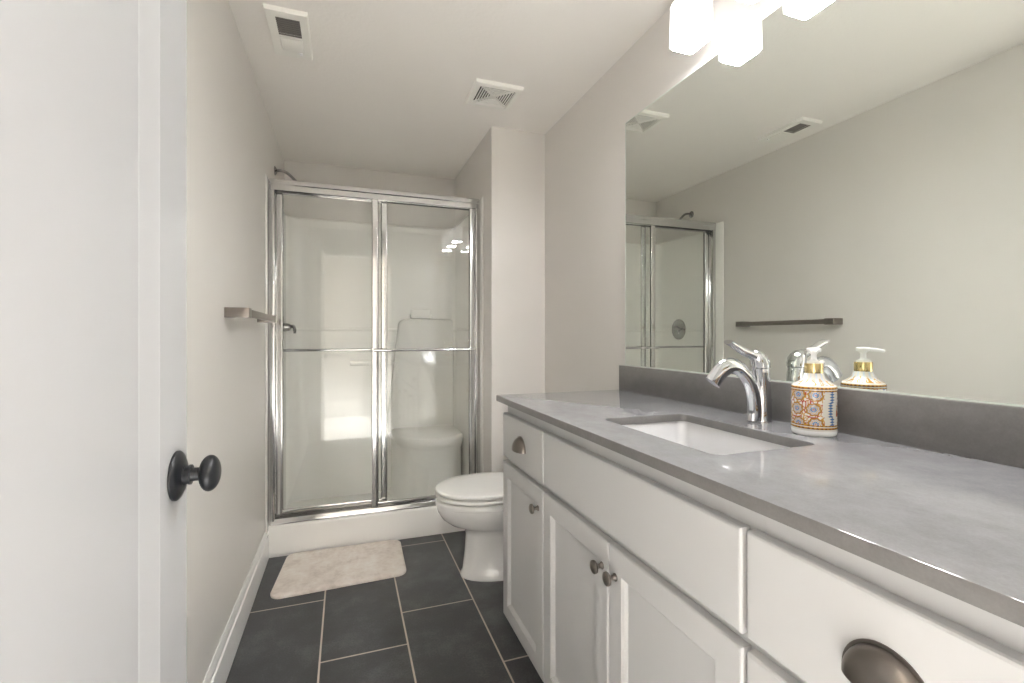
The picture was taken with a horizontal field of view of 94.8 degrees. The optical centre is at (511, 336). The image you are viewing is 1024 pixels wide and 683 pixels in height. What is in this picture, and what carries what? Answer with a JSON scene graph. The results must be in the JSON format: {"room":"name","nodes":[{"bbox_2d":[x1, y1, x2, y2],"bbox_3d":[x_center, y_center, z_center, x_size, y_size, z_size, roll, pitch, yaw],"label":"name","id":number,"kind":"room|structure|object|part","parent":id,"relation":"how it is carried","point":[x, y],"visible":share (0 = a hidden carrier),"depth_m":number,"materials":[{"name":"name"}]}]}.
{"room":"bathroom","nodes":[
{"label":"bathroom","id":0,"kind":"room"},
{"bbox_2d":[187,0,283,682],"bbox_3d":[-0.997,-0.008,1.513,0.100,2.318,3.577,0,0,-19],"label":"wall","id":1,"kind":"structure","parent":0,"point":[232,143],"depth_m":1.58,"materials":[{"name":"paint"}]},
{"bbox_2d":[0,0,221,682],"bbox_3d":[-0.349,0.130,0.357,0.089,2.018,0.714,0,0,-19],"label":"door","id":2,"kind":"structure","parent":1,"relation":"in","point":[95,471],"depth_m":0.45,"materials":[{"name":"wood"}]},
{"bbox_2d":[203,531,268,682],"bbox_3d":[-0.830,1.071,1.207,0.010,0.160,2.616,0,0,-19],"label":"baseboard","id":3,"kind":"structure","parent":1,"relation":"attached to","point":[218,671],"depth_m":1.75,"materials":[{"name":"wood"}]},
{"bbox_2d":[224,307,275,322],"bbox_3d":[-1.044,-0.080,1.910,0.074,0.034,0.673,0,0,-19],"label":"towel bar","id":4,"kind":"object","parent":1,"relation":"attached to","point":[229,312],"visible":1,"depth_m":1.60,"materials":[{"name":"silver metal"}]},
{"bbox_3d":[-0.941,-0.080,1.617,0.074,0.034,0.052,0,0,-19],"label":"post","id":5,"kind":"part","parent":4,"relation":"part of","materials":[{"name":"silver metal"}]},
{"bbox_3d":[-1.147,-0.080,2.203,0.074,0.034,0.052,0,0,-19],"label":"post","id":6,"kind":"part","parent":4,"relation":"part of","materials":[{"name":"silver metal"}]},
{"bbox_2d":[274,166,296,180],"bbox_3d":[-1.291,-0.914,2.726,0.151,0.122,0.056,0,0,-19],"label":"fitting","id":7,"kind":"object","parent":1,"relation":"attached to","point":[276,170],"visible":0.72,"depth_m":2.71,"materials":[{"name":"silver metal"}]},
{"bbox_3d":[-1.308,-0.929,2.720,0.112,0.064,0.016,0,0,-19],"label":"arm","id":8,"kind":"part","parent":7,"relation":"part of","materials":[{"name":"silver metal"}]},
{"bbox_2d":[284,160,454,228],"bbox_3d":[-0.834,-0.008,3.414,1.472,2.318,0.100,0,0,-19],"label":"wall","id":9,"kind":"structure","parent":0,"point":[294,206],"depth_m":3.29,"materials":[{"name":"paint"}]},
{"bbox_2d":[226,531,543,682],"bbox_3d":[-0.401,1.201,1.739,3.000,0.100,3.547,0,0,-19],"label":"floor","id":10,"kind":"structure","parent":0,"point":[429,623],"depth_m":1.84,"materials":[{"name":"tile"}]},
{"bbox_2d":[270,540,405,598],"bbox_3d":[-0.843,1.141,2.345,0.602,0.018,0.426,0,0,-19],"label":"bath mat","id":11,"kind":"object","parent":10,"relation":"on","point":[301,573],"visible":1,"depth_m":2.30,"materials":[{"name":"beige fabric"}]},
{"bbox_2d":[265,174,482,557],"bbox_3d":[-0.839,0.165,2.943,1.148,1.972,0.779,0,0,-19],"label":"shower stall","id":12,"kind":"object","parent":10,"relation":"on","point":[327,264],"visible":0.71,"depth_m":3.19,"materials":[{"name":"plastic"}]},
{"bbox_2d":[283,315,295,338],"bbox_3d":[-1.336,-0.054,2.829,0.089,0.164,0.179,0,0,-19],"label":"shower valve","id":13,"kind":"object","parent":12,"relation":"attached to","point":[286,326],"visible":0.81,"depth_m":2.81,"materials":[{"name":"silver metal"}]},
{"bbox_3d":[-1.303,-0.042,2.802,0.029,0.054,0.109,0,0,-44],"label":"lever","id":14,"kind":"part","parent":13,"relation":"part of","materials":[{"name":"silver metal"}]},
{"bbox_2d":[269,178,478,525],"bbox_3d":[-0.744,0.081,2.674,1.132,1.812,0.158,0,0,-17],"label":"shower door frame","id":15,"kind":"structure","parent":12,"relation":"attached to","point":[278,188],"depth_m":2.64,"materials":[{"name":"metal"}]},
{"bbox_3d":[-0.988,0.084,2.607,0.576,1.738,0.018,0,0,-19],"label":"sliding door","id":16,"kind":"part","parent":15,"relation":"part of","materials":[{"name":"glass"}]},
{"bbox_3d":[-0.505,0.085,2.740,0.596,1.748,0.018,0,0,-19],"label":"sliding door","id":17,"kind":"part","parent":15,"relation":"part of","materials":[{"name":"glass"}]},
{"bbox_3d":[-0.657,0.274,3.363,0.475,0.794,0.065,0,0,-19],"label":"backrest moulding","id":18,"kind":"part","parent":12,"relation":"part of","materials":[{"name":"plastic"}]},
{"bbox_3d":[-0.649,-0.156,3.360,0.152,0.075,0.064,0,0,-19],"label":"soap dish","id":19,"kind":"part","parent":12,"relation":"part of","materials":[{"name":"plastic"}]},
{"bbox_3d":[-0.576,0.869,3.158,0.462,0.453,0.488,0,0,-19],"label":"seat","id":20,"kind":"part","parent":12,"relation":"part of","materials":[{"name":"plastic"}]},
{"bbox_2d":[435,472,502,581],"bbox_3d":[-0.045,0.765,2.333,0.672,0.773,0.396,0,0,-19],"label":"toilet","id":21,"kind":"object","parent":10,"relation":"on","point":[473,503],"visible":0.41,"depth_m":2.21,"materials":[{"name":"porcelain"}]},
{"bbox_3d":[-0.157,0.756,2.293,0.430,0.018,0.374,0,0,-19],"label":"seat","id":22,"kind":"part","parent":21,"relation":"part of","materials":[{"name":"plastic"}]},
{"bbox_3d":[-0.155,0.728,2.294,0.437,0.027,0.378,0,0,-19],"label":"lid","id":23,"kind":"part","parent":21,"relation":"part of","materials":[{"name":"plastic"}]},
{"bbox_2d":[503,406,1023,682],"bbox_3d":[0.456,0.697,1.105,0.551,0.909,1.540,0,0,-19],"label":"vanity cabinet","id":24,"kind":"object","parent":10,"relation":"on","point":[618,568],"visible":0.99,"depth_m":0.81,"materials":[{"name":"wood"}]},
{"bbox_3d":[0.017,0.358,1.567,0.028,0.048,0.096,0,0,-19],"label":"cup pull","id":25,"kind":"part","parent":24,"relation":"part of","materials":[{"name":"grey metal"}]},
{"bbox_3d":[0.038,0.744,1.575,0.019,0.567,0.374,0,0,-19],"label":"door","id":26,"kind":"part","parent":24,"relation":"part of","materials":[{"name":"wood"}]},
{"bbox_3d":[0.038,0.362,1.575,0.019,0.158,0.374,0,0,-19],"label":"drawer","id":27,"kind":"part","parent":24,"relation":"part of","materials":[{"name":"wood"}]},
{"bbox_3d":[0.066,0.522,1.425,0.030,0.030,0.030,0,0,-19],"label":"knob","id":28,"kind":"part","parent":24,"relation":"part of","materials":[{"name":"grey metal"}]},
{"bbox_3d":[0.162,0.744,1.224,0.019,0.567,0.363,0,0,-19],"label":"door","id":29,"kind":"part","parent":24,"relation":"part of","materials":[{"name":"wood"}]},
{"bbox_3d":[0.193,0.522,1.067,0.030,0.030,0.030,0,0,-19],"label":"knob","id":30,"kind":"part","parent":24,"relation":"part of","materials":[{"name":"grey metal"}]},
{"bbox_3d":[0.211,0.522,1.015,0.030,0.030,0.030,0,0,-19],"label":"knob","id":31,"kind":"part","parent":24,"relation":"part of","materials":[{"name":"grey metal"}]},
{"bbox_3d":[0.285,0.744,0.873,0.019,0.567,0.374,0,0,-19],"label":"door","id":32,"kind":"part","parent":24,"relation":"part of","materials":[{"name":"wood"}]},
{"bbox_2d":[496,365,1023,626],"bbox_3d":[0.464,0.181,1.113,0.554,0.121,1.586,0,0,-19],"label":"countertop","id":33,"kind":"structure","parent":24,"relation":"on","point":[928,491],"depth_m":0.80,"materials":[{"name":"grey stone"}]},
{"bbox_2d":[623,421,789,454],"bbox_3d":[0.433,0.311,1.108,0.320,0.138,0.466,0,0,-19],"label":"sink","id":34,"kind":"object","parent":33,"relation":"in","point":[706,439],"visible":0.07,"depth_m":1.26,"materials":[{"name":"white ceramic"}]},
{"bbox_2d":[706,340,772,421],"bbox_3d":[0.584,0.115,1.203,0.217,0.211,0.050,0,0,-19],"label":"faucet","id":35,"kind":"object","parent":33,"relation":"on","point":[756,383],"visible":1,"depth_m":1.20,"materials":[{"name":"silver metal"}]},
{"bbox_3d":[0.566,0.137,1.196,0.177,0.163,0.033,0,0,-19],"label":"spout","id":36,"kind":"part","parent":35,"relation":"part of","materials":[{"name":"silver metal"}]},
{"bbox_3d":[0.607,0.046,1.211,0.134,0.073,0.046,0,0,-19],"label":"handle","id":37,"kind":"part","parent":35,"relation":"part of","materials":[{"name":"silver metal"}]},
{"bbox_2d":[791,348,837,436],"bbox_3d":[0.683,0.123,1.065,0.089,0.194,0.089,0,0,-19],"label":"soap dispenser","id":38,"kind":"object","parent":33,"relation":"on","point":[814,399],"visible":1,"depth_m":1.03,"materials":[{"name":"multicoloured ceramic"}]},
{"bbox_2d":[791,373,837,431],"bbox_3d":[0.683,0.146,1.065,0.089,0.125,0.089,0,0,-19],"label":"bottle","id":39,"kind":"object","parent":38,"relation":"on","point":[814,399],"depth_m":1.03,"materials":[{"name":"multicoloured ceramic"}]},
{"bbox_3d":[0.414,0.596,0.509,0.019,0.271,0.384,0,0,-19],"label":"drawer","id":40,"kind":"part","parent":24,"relation":"part of","materials":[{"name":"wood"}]},
{"bbox_3d":[0.392,0.358,0.503,0.028,0.048,0.096,0,0,-19],"label":"cup pull","id":41,"kind":"part","parent":24,"relation":"part of","materials":[{"name":"grey metal"}]},
{"bbox_3d":[0.414,0.362,0.509,0.019,0.158,0.384,0,0,-19],"label":"drawer","id":42,"kind":"part","parent":24,"relation":"part of","materials":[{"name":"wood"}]},
{"bbox_2d":[228,0,674,178],"bbox_3d":[-0.144,-1.217,1.008,3.000,0.100,5.097,0,0,-19],"label":"ceiling","id":43,"kind":"structure","parent":0,"point":[386,85],"depth_m":2.05,"materials":[{"name":"paint"}]},
{"bbox_2d":[263,3,312,60],"bbox_3d":[-0.854,-1.156,1.810,0.146,0.021,0.294,0,0,-19],"label":"ceiling vent","id":44,"kind":"object","parent":43,"relation":"attached to","point":[288,27],"visible":1,"depth_m":1.78,"materials":[{"name":"white plastic"}]},
{"bbox_2d":[275,17,301,38],"bbox_3d":[-0.833,-1.152,1.760,0.081,0.003,0.103,0,0,-19],"label":"grille","id":45,"kind":"object","parent":44,"relation":"attached to","point":[285,27],"depth_m":1.76,"materials":[{"name":"grey metal"}]},
{"bbox_2d":[465,78,523,110],"bbox_3d":[-0.089,-1.157,2.268,0.228,0.020,0.221,0,0,-19],"label":"exhaust fan","id":46,"kind":"object","parent":43,"relation":"attached to","point":[483,93],"visible":1,"depth_m":2.25,"materials":[{"name":"white plastic"}]},
{"bbox_2d":[472,86,513,107],"bbox_3d":[-0.089,-1.153,2.268,0.174,0.010,0.169,0,0,-19],"label":"grille","id":47,"kind":"object","parent":46,"relation":"attached to","point":[484,96],"depth_m":2.27,"materials":[{"name":"white plastic"}]},
{"bbox_2d":[455,126,544,472],"bbox_3d":[-0.118,-0.008,3.114,0.322,2.318,0.944,0,0,-19],"label":"wall","id":48,"kind":"structure","parent":0,"point":[506,169],"depth_m":2.67,"materials":[{"name":"paint"}]},
{"bbox_2d":[545,0,785,392],"bbox_3d":[0.485,-0.008,2.036,0.100,2.318,3.577,0,0,-19],"label":"wall","id":49,"kind":"structure","parent":0,"point":[585,149],"depth_m":2.16,"materials":[{"name":"paint"}]},
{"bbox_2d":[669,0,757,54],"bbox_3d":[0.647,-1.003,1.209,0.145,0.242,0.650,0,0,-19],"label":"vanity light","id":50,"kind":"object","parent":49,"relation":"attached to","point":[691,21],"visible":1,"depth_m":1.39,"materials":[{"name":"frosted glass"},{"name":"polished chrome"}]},
{"bbox_3d":[0.541,-0.955,1.424,0.089,0.142,0.101,0,0,-19],"label":"lamp shade","id":51,"kind":"part","parent":50,"relation":"part of","materials":[{"name":"white glass"}]},
{"bbox_2d":[619,365,1023,468],"bbox_3d":[0.715,0.171,1.201,0.020,0.101,1.586,0,0,-19],"label":"backsplash","id":52,"kind":"structure","parent":49,"relation":"attached to","point":[994,433],"depth_m":0.97,"materials":[{"name":"grey stone"}]},
{"bbox_2d":[625,0,1023,406],"bbox_3d":[0.721,-0.376,1.204,0.007,0.992,1.536,0,0,-19],"label":"wall mirror","id":53,"kind":"object","parent":49,"relation":"attached to","point":[844,179],"visible":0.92,"depth_m":1.07,"materials":[{"name":"clear glass"}]}
]}

